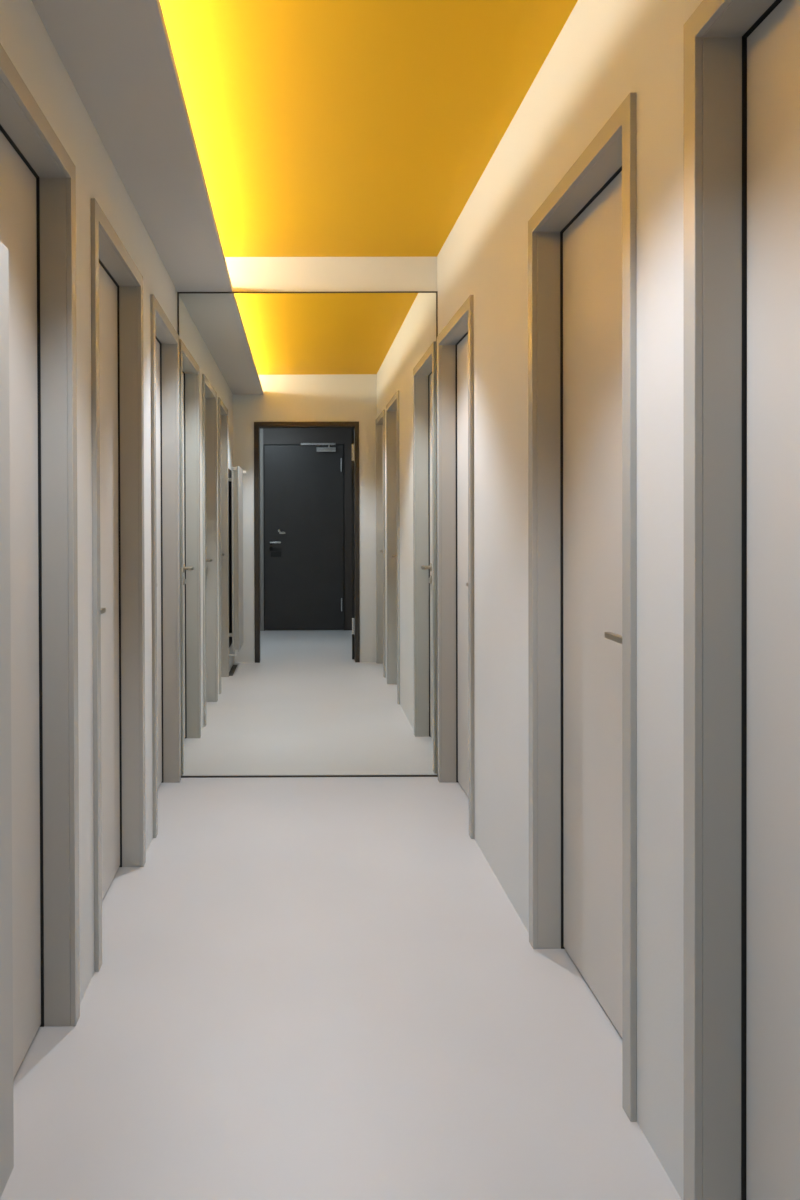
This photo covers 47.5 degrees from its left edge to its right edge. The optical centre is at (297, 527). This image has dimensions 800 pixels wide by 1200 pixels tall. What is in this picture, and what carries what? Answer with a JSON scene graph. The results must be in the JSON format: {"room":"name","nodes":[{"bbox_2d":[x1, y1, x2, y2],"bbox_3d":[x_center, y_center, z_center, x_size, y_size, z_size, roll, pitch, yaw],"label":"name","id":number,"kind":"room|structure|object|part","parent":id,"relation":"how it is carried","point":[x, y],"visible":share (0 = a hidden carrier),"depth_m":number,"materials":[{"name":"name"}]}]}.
{"room":"corridor","nodes":[
{"label":"corridor","id":0,"kind":"room"},
{"bbox_2d":[0,0,177,1003],"bbox_3d":[-0.684,-0.038,2.826,0.130,2.757,4.101,0,0,0],"label":"wall","id":1,"kind":"structure","parent":0,"point":[24,37],"depth_m":2.63,"materials":[{"name":"paint"}]},
{"bbox_2d":[0,242,13,1197],"bbox_3d":[-0.548,0.347,1.299,0.140,1.680,0.610,0,0,0],"label":"radiator","id":2,"kind":"object","parent":1,"relation":"attached to","point":[6,952],"visible":1,"depth_m":1.57,"materials":[{"name":"grey metal"}]},
{"bbox_2d":[0,43,79,1078],"bbox_3d":[-0.670,0.182,2.055,0.142,2.329,0.817,0,0,0],"label":"door","id":3,"kind":"structure","parent":1,"relation":"in","point":[38,175],"depth_m":2.41,"materials":[{"name":"grey paint"}]},
{"bbox_2d":[91,198,145,971],"bbox_3d":[-0.678,0.173,3.143,0.142,2.329,0.872,0,0,0],"label":"door","id":4,"kind":"structure","parent":1,"relation":"in","point":[117,374],"depth_m":3.46,"materials":[{"name":"grey paint"}]},
{"bbox_2d":[31,0,231,291],"bbox_3d":[-0.478,-1.244,2.828,0.290,0.029,3.881,0,0,0],"label":"soffit","id":5,"kind":"structure","parent":1,"relation":"attached to","point":[117,56],"depth_m":2.70,"materials":[{"name":"grey paint"}]},
{"bbox_2d":[150,294,180,837],"bbox_3d":[-0.685,0.165,4.286,0.142,2.329,0.869,0,0,0],"label":"door","id":6,"kind":"structure","parent":1,"relation":"in","point":[165,435],"depth_m":4.67,"materials":[{"name":"grey paint"}]},
{"bbox_2d":[225,257,436,775],"bbox_3d":[0.055,-0.056,4.829,1.375,2.757,0.104,0,0,0],"label":"wall","id":7,"kind":"structure","parent":0,"point":[247,274],"depth_m":4.77,"materials":[{"name":"paint"}]},
{"bbox_2d":[177,291,437,777],"bbox_3d":[0.055,0.039,4.764,1.373,2.568,0.014,0,0,0],"label":"wall mirror","id":8,"kind":"object","parent":7,"relation":"attached to","point":[308,420],"visible":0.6,"depth_m":4.76,"materials":[{"name":"white mirror"}]},
{"bbox_2d":[0,777,681,1199],"bbox_3d":[0.044,1.408,1.567,3.300,0.120,6.711,0,0,0],"label":"floor","id":9,"kind":"structure","parent":0,"point":[304,988],"depth_m":2.39,"materials":[{"name":"plastic"}]},
{"bbox_2d":[160,0,577,256],"bbox_3d":[0.064,-1.459,2.820,1.635,0.080,4.101,0,0,0],"label":"ceiling","id":10,"kind":"structure","parent":0,"point":[321,128],"depth_m":3.03,"materials":[{"name":"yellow paint"}]},
{"bbox_2d":[437,0,702,1199],"bbox_3d":[0.821,-0.043,2.836,0.130,2.757,4.101,0,0,0],"label":"wall","id":11,"kind":"structure","parent":0,"point":[606,51],"depth_m":2.09,"materials":[{"name":"paint"}]},
{"bbox_2d":[437,295,473,838],"bbox_3d":[0.805,0.166,4.268,0.146,2.316,0.878,0,0,0],"label":"door","id":12,"kind":"structure","parent":11,"relation":"in","point":[455,342],"depth_m":4.64,"materials":[{"name":"grey paint"}]},
{"bbox_2d":[528,93,636,1121],"bbox_3d":[0.817,0.180,2.459,0.146,2.316,0.871,0,0,0],"label":"door","id":13,"kind":"structure","parent":11,"relation":"in","point":[582,525],"depth_m":2.60,"materials":[{"name":"grey paint"}]},
{"bbox_3d":[0.786,0.273,2.209,0.016,0.016,0.148,0,0,0],"label":"lever","id":14,"kind":"part","parent":13,"relation":"part of","materials":[{"name":"metal"}]},
{"bbox_2d":[684,0,799,1199],"bbox_3d":[0.825,0.189,1.348,0.146,2.316,0.802,0,0,0],"label":"door","id":15,"kind":"structure","parent":11,"relation":"in","point":[742,57],"depth_m":1.69,"materials":[{"name":"grey paint"}]}
]}

